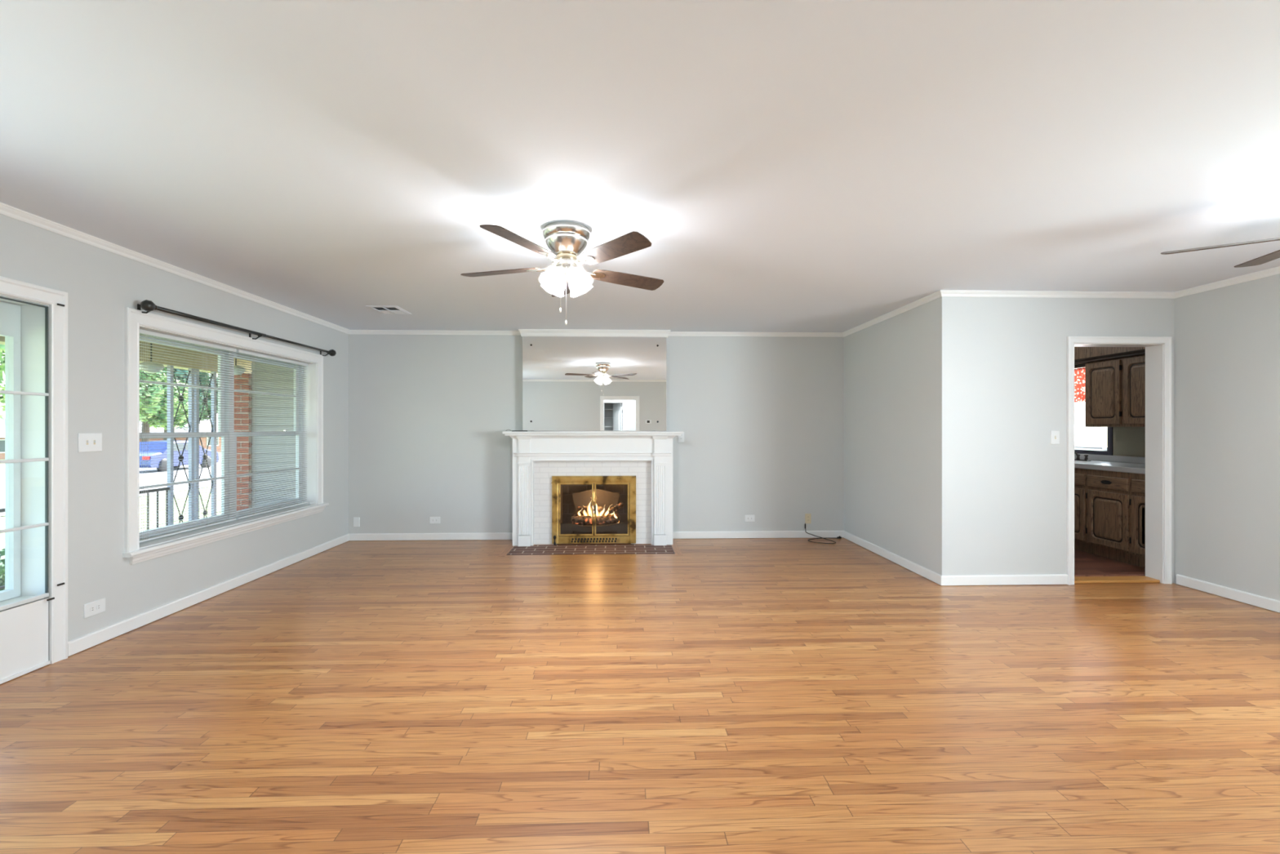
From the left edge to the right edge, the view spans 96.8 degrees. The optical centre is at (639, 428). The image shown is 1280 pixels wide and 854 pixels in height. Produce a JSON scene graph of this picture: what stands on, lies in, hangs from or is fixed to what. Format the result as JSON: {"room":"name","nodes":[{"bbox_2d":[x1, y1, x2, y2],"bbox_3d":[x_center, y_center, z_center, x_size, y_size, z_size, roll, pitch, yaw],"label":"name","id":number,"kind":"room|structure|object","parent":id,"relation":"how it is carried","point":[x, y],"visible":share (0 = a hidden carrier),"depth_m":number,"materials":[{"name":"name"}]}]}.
{"room":"living room","nodes":[
{"label":"living room","id":0,"kind":"room"},
{"bbox_2d":[0,335,252,373],"bbox_3d":[-4.478,-0.890,3.551,1.988,0.340,9.400,0,0,-2],"label":"ceiling","id":1,"kind":"structure","parent":0,"point":[2,338],"depth_m":6.65,"materials":[{"name":"beige paint"}]},
{"bbox_2d":[139,342,164,373],"bbox_3d":[-4.530,-0.757,5.270,0.176,0.484,0.176,0,0,21],"label":"lantern","id":2,"kind":"object","parent":1,"relation":"hanging from","point":[144,362],"visible":0.45,"depth_m":5.23,"materials":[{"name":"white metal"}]},
{"bbox_2d":[234,358,245,375],"bbox_3d":[-4.569,-0.802,6.430,0.176,0.394,0.176,0,0,21],"label":"lantern","id":3,"kind":"object","parent":1,"relation":"hanging from","point":[236,371],"visible":0.38,"depth_m":6.41,"materials":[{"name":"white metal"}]},
{"bbox_2d":[0,213,348,660],"bbox_3d":[-3.367,0.080,3.188,0.205,2.440,7.040,0,0,-2],"label":"wall","id":4,"kind":"structure","parent":0,"point":[99,283],"depth_m":3.55,"materials":[{"name":"paint"}]},
{"bbox_2d":[0,275,67,684],"bbox_3d":[-3.335,0.265,2.674,0.224,2.071,1.102,0,0,-2],"label":"door","id":5,"kind":"structure","parent":4,"relation":"in","point":[24,323],"depth_m":3.13,"materials":[{"name":"white paint"}]},
{"bbox_2d":[77,432,102,452],"bbox_3d":[-3.263,0.082,3.381,0.016,0.112,0.150,0,0,-2],"label":"light switch","id":6,"kind":"object","parent":4,"relation":"attached to","point":[86,442],"visible":1,"depth_m":3.37,"materials":[{"name":"white plastic"}]},
{"bbox_2d":[83,597,105,617],"bbox_3d":[-3.267,1.075,3.410,0.009,0.082,0.138,0,0,-2],"label":"power outlet","id":7,"kind":"object","parent":4,"relation":"attached to","point":[92,608],"visible":1,"depth_m":3.40,"materials":[{"name":"white plastic"}]},
{"bbox_2d":[89,605,94,611],"bbox_3d":[-3.264,1.075,3.390,0.002,0.028,0.030,0,0,-2],"label":"receptacle","id":8,"kind":"object","parent":7,"relation":"attached to","point":[91,607],"depth_m":3.39,"materials":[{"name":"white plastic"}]},
{"bbox_2d":[96,604,101,609],"bbox_3d":[-3.265,1.075,3.430,0.002,0.028,0.030,0,0,-2],"label":"receptacle","id":9,"kind":"object","parent":7,"relation":"attached to","point":[98,606],"depth_m":3.43,"materials":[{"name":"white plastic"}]},
{"bbox_2d":[0,202,350,333],"bbox_3d":[-3.249,-1.116,3.192,0.030,0.048,6.800,0,0,-2],"label":"trim","id":10,"kind":"structure","parent":4,"relation":"attached to","point":[6,210],"depth_m":3.72,"materials":[{"name":"white paint"}]},
{"bbox_2d":[67,533,349,656],"bbox_3d":[-3.257,1.256,3.192,0.014,0.080,6.800,0,0,-2],"label":"baseboard","id":11,"kind":"structure","parent":4,"relation":"attached to","point":[77,645],"depth_m":4.11,"materials":[{"name":"white paint"}]},
{"bbox_2d":[122,306,328,564],"bbox_3d":[-3.391,0.051,4.824,0.247,1.647,2.448,0,0,-2],"label":"window","id":12,"kind":"structure","parent":4,"relation":"in","point":[136,552],"depth_m":4.71,"materials":[{"name":"white paint"}]},
{"bbox_2d":[139,328,236,542],"bbox_3d":[-3.389,0.049,4.253,0.030,1.438,1.060,0,0,-2],"label":"mini blind","id":13,"kind":"object","parent":12,"relation":"attached to","point":[145,332],"visible":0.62,"depth_m":4.23,"materials":[{"name":"white paint"}]},
{"bbox_2d":[235,349,307,519],"bbox_3d":[-3.426,0.049,5.343,0.030,1.438,1.060,0,0,-2],"label":"mini blind","id":14,"kind":"object","parent":12,"relation":"attached to","point":[239,351],"visible":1,"depth_m":5.26,"materials":[{"name":"white paint"}]},
{"bbox_2d":[137,299,336,355],"bbox_3d":[-3.260,-0.785,4.873,0.120,0.114,2.440,0,0,-2],"label":"curtain rod","id":15,"kind":"object","parent":4,"relation":"attached to","point":[147,305],"visible":1,"depth_m":4.29,"materials":[{"name":"brown metal"}]},
{"bbox_2d":[251,361,295,507],"bbox_3d":[-4.352,0.210,7.532,1.468,2.420,0.132,0,0,-2],"label":"wall","id":16,"kind":"structure","parent":0,"point":[283,440],"depth_m":7.45,"materials":[{"name":"grey"}]},
{"bbox_2d":[348,334,844,540],"bbox_3d":[-0.475,0.080,6.748,5.815,2.440,0.120,0,0,-2],"label":"wall","id":17,"kind":"structure","parent":0,"point":[761,419],"depth_m":6.66,"materials":[{"name":"paint"}]},
{"bbox_2d":[353,517,359,526],"bbox_3d":[-3.285,1.083,6.590,0.070,0.110,0.006,0,0,-2],"label":"blank plate","id":18,"kind":"object","parent":17,"relation":"attached to","point":[356,520],"visible":1,"depth_m":6.59,"materials":[{"name":"white plastic"}]},
{"bbox_2d":[348,329,520,335],"bbox_3d":[-2.370,-1.116,6.609,2.018,0.048,0.030,0,0,-2],"label":"trim","id":19,"kind":"structure","parent":17,"relation":"attached to","point":[351,331],"depth_m":6.60,"materials":[{"name":"white paint"}]},
{"bbox_2d":[429,516,439,523],"bbox_3d":[-2.388,1.066,6.618,0.122,0.080,0.009,0,0,-2],"label":"power outlet","id":20,"kind":"object","parent":17,"relation":"attached to","point":[432,519],"visible":1,"depth_m":6.62,"materials":[{"name":"white plastic"}]},
{"bbox_2d":[497,538,682,556],"bbox_3d":[-0.517,1.310,6.235,1.886,0.021,0.863,0,0,-2],"label":"trim","id":21,"kind":"structure","parent":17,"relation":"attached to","point":[676,548],"depth_m":6.11,"materials":[{"name":"brown wood"}]},
{"bbox_2d":[348,530,843,540],"bbox_3d":[-0.473,1.256,6.681,5.815,0.080,0.014,0,0,-2],"label":"baseboard","id":22,"kind":"structure","parent":17,"relation":"attached to","point":[744,534],"depth_m":6.64,"materials":[{"name":"white paint"}]},
{"bbox_2d":[678,431,684,442],"bbox_3d":[0.486,0.100,6.715,0.074,0.122,0.009,0,0,-2],"label":"power outlet","id":23,"kind":"object","parent":17,"relation":"attached to","point":[681,438],"visible":0.84,"depth_m":6.71,"materials":[{"name":"white plastic"}]},
{"bbox_2d":[744,515,755,521],"bbox_3d":[1.302,1.064,6.743,0.118,0.080,0.009,0,0,-2],"label":"power outlet","id":24,"kind":"object","parent":17,"relation":"attached to","point":[747,517],"visible":1,"depth_m":6.74,"materials":[{"name":"white plastic"}]},
{"bbox_2d":[668,331,843,337],"bbox_3d":[1.372,-1.116,6.735,2.123,0.048,0.030,0,0,-2],"label":"trim","id":25,"kind":"structure","parent":17,"relation":"attached to","point":[671,333],"depth_m":6.73,"materials":[{"name":"white paint"}]},
{"bbox_2d":[804,513,811,523],"bbox_3d":[2.001,1.071,6.766,0.070,0.118,0.009,0,0,-2],"label":"power outlet","id":26,"kind":"object","parent":17,"relation":"attached to","point":[807,516],"visible":1,"depth_m":6.76,"materials":[{"name":"beige plastic"}]},
{"bbox_2d":[574,336,666,431],"bbox_3d":[-0.524,-0.556,6.634,1.674,1.168,0.105,0,0,-2],"label":"wall","id":27,"kind":"structure","parent":0,"point":[575,336],"depth_m":6.61,"materials":[{"name":"paint"}]},
{"bbox_2d":[518,328,670,337],"bbox_3d":[-0.523,-1.101,6.615,1.750,0.078,0.143,0,0,-2],"label":"trim","id":28,"kind":"structure","parent":27,"relation":"attached to","point":[524,332],"depth_m":6.56,"materials":[{"name":"white paint"}]},
{"bbox_2d":[522,336,666,431],"bbox_3d":[-0.522,-0.514,6.571,1.658,1.092,0.020,0,0,-2],"label":"mirror","id":29,"kind":"object","parent":27,"relation":"attached to","point":[570,383],"visible":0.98,"depth_m":6.58,"materials":[{"name":"clear glass"}]},
{"bbox_2d":[0,0,1279,332],"bbox_3d":[0.952,-1.170,2.784,8.810,0.060,10.500,0,0,-2],"label":"ceiling","id":30,"kind":"structure","parent":0,"point":[784,166],"depth_m":2.31,"materials":[{"name":"white paint"}]},
{"bbox_2d":[365,305,412,314],"bbox_3d":[-2.405,-1.135,5.462,0.286,0.010,0.376,0,0,-2],"label":"ceiling vent","id":31,"kind":"object","parent":30,"relation":"in","point":[384,309],"visible":1,"depth_m":5.45,"materials":[{"name":"white metal"}]},
{"bbox_2d":[460,221,663,324],"bbox_3d":[-0.452,-0.862,3.275,1.227,0.557,1.276,0,0,-2],"label":"ceiling fan","id":32,"kind":"object","parent":30,"relation":"hanging from","point":[566,240],"visible":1,"depth_m":3.17,"materials":[{"name":"silver metal"}]},
{"bbox_2d":[1074,346,1145,368],"bbox_3d":[4.891,-0.902,6.509,0.340,0.474,3.100,0,0,-2],"label":"soffit","id":33,"kind":"structure","parent":30,"relation":"attached to","point":[1082,355],"depth_m":5.87,"materials":[{"name":"brown wood"}]},
{"bbox_2d":[1160,237,1279,267],"bbox_3d":[3.327,-0.860,2.684,1.293,0.561,1.238,0,0,15],"label":"ceiling fan","id":34,"kind":"object","parent":30,"relation":"hanging from","point":[1276,255],"visible":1,"depth_m":2.97,"materials":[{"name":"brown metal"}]},
{"bbox_2d":[0,537,1279,853],"bbox_3d":[0.890,1.312,3.872,8.760,0.095,8.120,0,0,-2],"label":"floor","id":35,"kind":"structure","parent":0,"point":[722,695],"depth_m":2.58,"materials":[{"name":"brown wood"}]},
{"bbox_2d":[507,544,674,554],"bbox_3d":[-0.514,1.309,6.123,1.722,0.022,0.476,0,0,-2],"label":"brick hearth","id":36,"kind":"object","parent":35,"relation":"in","point":[560,548],"visible":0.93,"depth_m":6.09,"materials":[{"name":"brown brick"}]},
{"bbox_2d":[506,544,675,555],"bbox_3d":[-0.513,1.309,6.099,1.738,0.021,0.444,0,0,-2],"label":"trim","id":37,"kind":"structure","parent":36,"relation":"attached to","point":[670,544],"depth_m":5.89,"materials":[{"name":"brown wood"}]},
{"bbox_2d":[502,431,683,546],"bbox_3d":[-0.528,0.666,6.684,1.981,1.268,0.885,0,0,-2],"label":"fireplace","id":38,"kind":"object","parent":35,"relation":"on","point":[538,456],"depth_m":6.34,"materials":[{"name":"white paint"}]},
{"bbox_2d":[502,431,683,435],"bbox_3d":[-0.521,0.055,6.463,1.981,0.046,0.444,0,0,-2],"label":"mantel shelf","id":39,"kind":"object","parent":38,"relation":"attached to","point":[507,433],"depth_m":6.25,"materials":[{"name":"white paint"}]},
{"bbox_2d":[551,475,635,544],"bbox_3d":[-0.516,0.912,6.362,0.948,0.764,0.067,0,0,-2],"label":"doors","id":40,"kind":"structure","parent":38,"relation":"attached to","point":[630,537],"depth_m":6.36,"materials":[{"name":"gold metal"}]},
{"bbox_2d":[571,537,617,542],"bbox_3d":[-0.514,1.248,6.359,0.512,0.050,0.002,0,0,-2],"label":"vent grille","id":41,"kind":"object","parent":40,"relation":"attached to","point":[573,540],"depth_m":6.36,"materials":[{"name":"gold metal"}]},
{"bbox_2d":[573,512,617,516],"bbox_3d":[-0.522,1.049,6.691,0.521,0.114,0.115,0,0,-2],"label":"log","id":42,"kind":"object","parent":38,"relation":"on","point":[575,514],"visible":0.13,"depth_m":6.66,"materials":[{"name":"brown wood"}]},
{"bbox_2d":[571,515,619,524],"bbox_3d":[-0.516,1.059,6.577,0.558,0.107,0.105,0,0,-6],"label":"log","id":43,"kind":"object","parent":38,"relation":"on","point":[600,520],"visible":0.84,"depth_m":6.54,"materials":[{"name":"brown wood"}]},
{"bbox_2d":[577,506,604,512],"bbox_3d":[-0.571,0.944,6.629,0.315,0.084,0.084,0,0,6],"label":"log","id":44,"kind":"object","parent":43,"relation":"on","point":[581,508],"visible":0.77,"depth_m":6.60,"materials":[{"name":"brown wood"}]},
{"bbox_2d":[577,502,619,523],"bbox_3d":[-0.481,0.943,6.588,0.484,0.317,0.088,0,0,-2],"label":"fire","id":45,"kind":"object","parent":43,"relation":"on","point":[588,508],"visible":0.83,"depth_m":6.57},
{"bbox_2d":[608,502,623,513],"bbox_3d":[-0.282,0.926,6.620,0.201,0.120,0.066,0,0,-39],"label":"log","id":46,"kind":"object","parent":43,"relation":"on","point":[620,505],"visible":1,"depth_m":6.59,"materials":[{"name":"brown wood"}]},
{"bbox_2d":[570,488,621,535],"bbox_3d":[-0.531,1.006,6.856,0.640,0.562,0.020,0,0,-2],"label":"fireback","id":47,"kind":"object","parent":38,"relation":"in","point":[603,497],"visible":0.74,"depth_m":6.85,"materials":[{"name":"grey metal"}]},
{"bbox_2d":[804,523,841,543],"bbox_3d":[2.161,1.211,6.583,0.437,0.176,0.366,0,0,-2],"label":"coaxial cable","id":48,"kind":"object","parent":35,"relation":"on","point":[839,536],"visible":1,"depth_m":6.68,"materials":[{"name":"black plastic"}]},
{"bbox_2d":[1074,467,1093,554],"bbox_3d":[4.759,0.837,6.240,0.622,0.857,1.046,0,0,-2],"label":"base cabinet","id":49,"kind":"object","parent":35,"relation":"on","point":[1081,544],"visible":0.25,"depth_m":5.78,"materials":[{"name":"brown wood"}]},
{"bbox_2d":[1074,453,1145,474],"bbox_3d":[4.765,0.347,6.059,0.623,0.119,2.210,0,0,-2],"label":"countertop","id":50,"kind":"structure","parent":49,"relation":"on","point":[1133,464],"depth_m":5.75,"materials":[{"name":"laminate"}]},
{"bbox_2d":[1074,452,1091,461],"bbox_3d":[4.811,0.306,6.346,0.195,0.097,0.320,0,0,-2],"label":"kitchen faucet","id":51,"kind":"object","parent":50,"relation":"on","point":[1086,459],"visible":0.54,"depth_m":6.25,"materials":[{"name":"grey metal"}]},
{"bbox_2d":[1085,469,1138,566],"bbox_3d":[4.773,0.837,5.470,0.647,0.857,0.490,0,0,-2],"label":"base cabinet","id":52,"kind":"object","parent":35,"relation":"on","point":[1108,495],"visible":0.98,"depth_m":5.43,"materials":[{"name":"brown wood"}]},
{"bbox_2d":[1129,473,1145,568],"bbox_3d":[4.798,0.837,5.090,0.622,0.857,0.268,0,0,-2],"label":"base cabinet","id":53,"kind":"object","parent":35,"relation":"on","point":[1137,501],"visible":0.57,"depth_m":5.14,"materials":[{"name":"brown wood"}]},
{"bbox_2d":[844,301,931,570],"bbox_3d":[2.523,0.080,5.891,0.120,2.440,2.035,0,0,-2],"label":"wall","id":54,"kind":"structure","parent":0,"point":[887,363],"depth_m":5.60,"materials":[{"name":"paint"}]},
{"bbox_2d":[842,290,942,337],"bbox_3d":[2.453,-1.116,5.734,0.030,0.048,2.105,0,0,-2],"label":"trim","id":55,"kind":"structure","parent":54,"relation":"attached to","point":[936,295],"depth_m":5.46,"materials":[{"name":"white paint"}]},
{"bbox_2d":[843,530,942,585],"bbox_3d":[2.461,1.256,5.742,0.014,0.080,2.089,0,0,-2],"label":"baseboard","id":56,"kind":"structure","parent":54,"relation":"attached to","point":[923,571],"depth_m":5.46,"materials":[{"name":"white paint"}]},
{"bbox_2d":[931,297,1174,585],"bbox_3d":[3.569,0.080,4.828,2.140,2.440,0.160,0,0,-2],"label":"wall","id":57,"kind":"structure","parent":0,"point":[999,364],"depth_m":4.73,"materials":[{"name":"paint"}]},
{"bbox_2d":[941,573,1067,585],"bbox_3d":[3.026,1.256,4.723,1.074,0.080,0.014,0,0,-2],"label":"baseboard","id":58,"kind":"structure","parent":57,"relation":"attached to","point":[1052,579],"depth_m":4.72,"materials":[{"name":"white paint"}]},
{"bbox_2d":[1050,430,1059,444],"bbox_3d":[3.462,0.074,4.736,0.072,0.115,0.016,0,0,-2],"label":"light switch","id":59,"kind":"object","parent":57,"relation":"attached to","point":[1055,434],"visible":1,"depth_m":4.74,"materials":[{"name":"white plastic"}]},
{"bbox_2d":[940,289,1174,298],"bbox_3d":[3.482,-1.116,4.730,2.020,0.048,0.030,0,0,-2],"label":"trim","id":60,"kind":"structure","parent":57,"relation":"attached to","point":[944,293],"depth_m":4.73,"materials":[{"name":"white paint"}]},
{"bbox_2d":[1066,336,1172,585],"bbox_3d":[4.005,0.266,4.832,0.889,2.068,0.182,0,0,-2],"label":"door frame","id":61,"kind":"structure","parent":57,"relation":"in","point":[1158,349],"depth_m":4.77,"materials":[{"name":"white paint"}]},
{"bbox_2d":[1074,367,1145,457],"bbox_3d":[5.123,0.080,6.519,0.120,2.440,3.115,0,0,-2],"label":"wall","id":62,"kind":"structure","parent":0,"point":[1126,441],"depth_m":5.91,"materials":[{"name":"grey paint"}]},
{"bbox_2d":[1074,367,1112,455],"bbox_3d":[5.081,-0.228,6.643,0.081,1.055,1.075,0,0,-2],"label":"window","id":63,"kind":"structure","parent":62,"relation":"in","point":[1109,429],"depth_m":6.21,"materials":[{"name":"grey"}]},
{"bbox_2d":[1074,367,1084,402],"bbox_3d":[4.984,-0.490,6.642,0.036,0.389,1.020,0,0,-2],"label":"window valance","id":64,"kind":"object","parent":63,"relation":"hanging from","point":[1079,373],"visible":0.15,"depth_m":6.45,"materials":[{"name":"red fabric"}]},
{"bbox_2d":[1074,368,1102,448],"bbox_3d":[5.035,-0.234,6.646,0.032,0.912,0.865,0,0,-2],"label":"mini blind","id":65,"kind":"object","parent":63,"relation":"attached to","point":[1094,432],"visible":0.1,"depth_m":6.46,"materials":[{"name":"white plastic"}]},
{"bbox_2d":[1084,358,1123,426],"bbox_3d":[4.922,-0.359,5.874,0.322,0.682,0.458,0,0,-2],"label":"upper cabinet","id":66,"kind":"object","parent":62,"relation":"attached to","point":[1104,380],"visible":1,"depth_m":5.84,"materials":[{"name":"brown wood"}]},
{"bbox_2d":[1074,453,1145,463],"bbox_3d":[5.066,0.321,6.069,0.020,0.066,2.210,0,0,-2],"label":"backsplash","id":67,"kind":"structure","parent":62,"relation":"attached to","point":[1137,460],"depth_m":6.06,"materials":[{"name":"laminate"}]},
{"bbox_2d":[1123,355,1145,426],"bbox_3d":[4.941,-0.359,5.302,0.322,0.682,0.683,0,0,-2],"label":"upper cabinet","id":68,"kind":"object","parent":62,"relation":"attached to","point":[1134,367],"visible":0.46,"depth_m":5.50,"materials":[{"name":"brown wood"}]},
{"bbox_2d":[1174,274,1279,600],"bbox_3d":[4.648,0.080,2.361,0.150,2.440,4.845,0,0,-2],"label":"wall","id":69,"kind":"structure","parent":0,"point":[1227,339],"depth_m":4.34,"materials":[{"name":"paint"}]},
{"bbox_2d":[1174,266,1279,298],"bbox_3d":[4.556,-1.116,2.417,0.030,0.048,4.725,0,0,-2],"label":"trim","id":70,"kind":"structure","parent":69,"relation":"attached to","point":[1276,270],"depth_m":4.33,"materials":[{"name":"white paint"}]},
{"bbox_2d":[1176,573,1279,612],"bbox_3d":[4.565,1.256,2.403,0.014,0.080,4.695,0,0,-2],"label":"baseboard","id":71,"kind":"structure","parent":69,"relation":"attached to","point":[1262,602],"depth_m":4.33,"materials":[{"name":"white paint"}]},
{"bbox_3d":[-4.428,1.635,3.553,1.888,0.430,9.400,0,0,-2],"label":"floor","id":72,"kind":"structure","parent":0,"visible":0},
{"bbox_2d":[0,487,169,589],"bbox_3d":[-5.369,1.045,5.517,0.030,0.750,1.990,0,0,-2],"label":"porch railing","id":73,"kind":"object","parent":72,"relation":"on","point":[2,510],"visible":0.12,"depth_m":6.34,"materials":[{"name":"grey metal"}]},
{"bbox_2d":[167,365,194,524],"bbox_3d":[-5.409,0.350,6.701,0.040,2.140,0.364,0,0,-2],"label":"porch column","id":74,"kind":"structure","parent":72,"relation":"on","point":[191,416],"depth_m":6.67,"materials":[{"name":"grey paint"}]},
{"bbox_2d":[194,368,216,519],"bbox_3d":[-5.422,0.350,7.091,0.040,2.140,0.344,0,0,-2],"label":"porch column","id":75,"kind":"structure","parent":72,"relation":"on","point":[196,393],"depth_m":7.11,"materials":[{"name":"grey paint"}]},
{"bbox_2d":[234,373,252,511],"bbox_3d":[-5.214,0.350,7.508,0.245,2.140,0.240,0,0,-2],"label":"brick pillar","id":76,"kind":"structure","parent":72,"relation":"on","point":[237,424],"depth_m":7.39,"materials":[{"name":"red brick"}]},
{"label":"outside","id":77,"kind":"structure","parent":0,"visible":0},
{"bbox_2d":[0,452,221,550],"bbox_3d":[-62.830,2.529,32.900,116.630,1.458,110.000,0,0,-2],"label":"ground","id":78,"kind":"structure","parent":77,"point":[2,465],"depth_m":13.55,"materials":[{"name":"grey concrete"}]},
{"bbox_2d":[0,344,4,420],"bbox_3d":[-13.395,-1.493,9.835,5.771,7.051,5.720,0,0,34],"label":"tree","id":79,"kind":"object","parent":78,"relation":"on","point":[2,346],"visible":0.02,"depth_m":10.23,"materials":[{"name":"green plant"}]},
{"bbox_2d":[0,417,4,459],"bbox_3d":[-52.921,0.398,41.239,10.200,3.995,15.200,0,0,-2],"label":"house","id":80,"kind":"structure","parent":78,"relation":"on","point":[2,421],"depth_m":43.27,"materials":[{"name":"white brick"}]},
{"bbox_2d":[0,537,4,591],"bbox_3d":[-7.152,1.574,6.124,0.800,0.738,0.892,0,0,-37],"label":"shrub","id":81,"kind":"object","parent":78,"relation":"on","point":[2,551],"visible":0.16,"depth_m":6.16,"materials":[{"name":"green plant"}]},
{"bbox_2d":[139,367,188,441],"bbox_3d":[-29.625,-0.947,34.203,5.243,6.347,4.906,0,0,-2],"label":"tree","id":82,"kind":"object","parent":78,"relation":"on","point":[163,423],"visible":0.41,"depth_m":33.41,"materials":[{"name":"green plant"}]},
{"bbox_2d":[139,413,221,452],"bbox_3d":[-44.499,0.291,58.533,10.200,3.982,17.200,0,0,-2],"label":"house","id":83,"kind":"structure","parent":78,"relation":"on","point":[152,429],"depth_m":51.80,"materials":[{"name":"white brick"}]},
{"bbox_2d":[153,366,217,439],"bbox_3d":[-37.442,-2.206,45.051,7.816,9.054,7.967,0,0,-2],"label":"tree","id":84,"kind":"object","parent":78,"relation":"on","point":[207,381],"visible":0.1,"depth_m":44.94,"materials":[{"name":"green plant"}]},
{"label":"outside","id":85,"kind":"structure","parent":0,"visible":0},
{"bbox_2d":[0,459,221,515],"bbox_3d":[-21.419,1.991,34.297,13.500,0.169,110.000,0,0,-2],"label":"street","id":86,"kind":"structure","parent":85,"point":[179,474],"depth_m":22.04,"materials":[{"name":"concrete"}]},
{"bbox_2d":[139,440,219,471],"bbox_3d":[-22.924,1.308,27.743,1.750,1.450,4.400,0,0,-2],"label":"car","id":87,"kind":"object","parent":86,"relation":"on","point":[180,443],"visible":0.5,"depth_m":26.56,"materials":[{"name":"blue paint"}]},
{"bbox_2d":[142,456,150,459],"bbox_3d":[-22.825,1.327,25.575,1.500,0.150,0.060,0,0,-2],"label":"tail light","id":88,"kind":"object","parent":87,"relation":"attached to","point":[143,457],"depth_m":25.56,"materials":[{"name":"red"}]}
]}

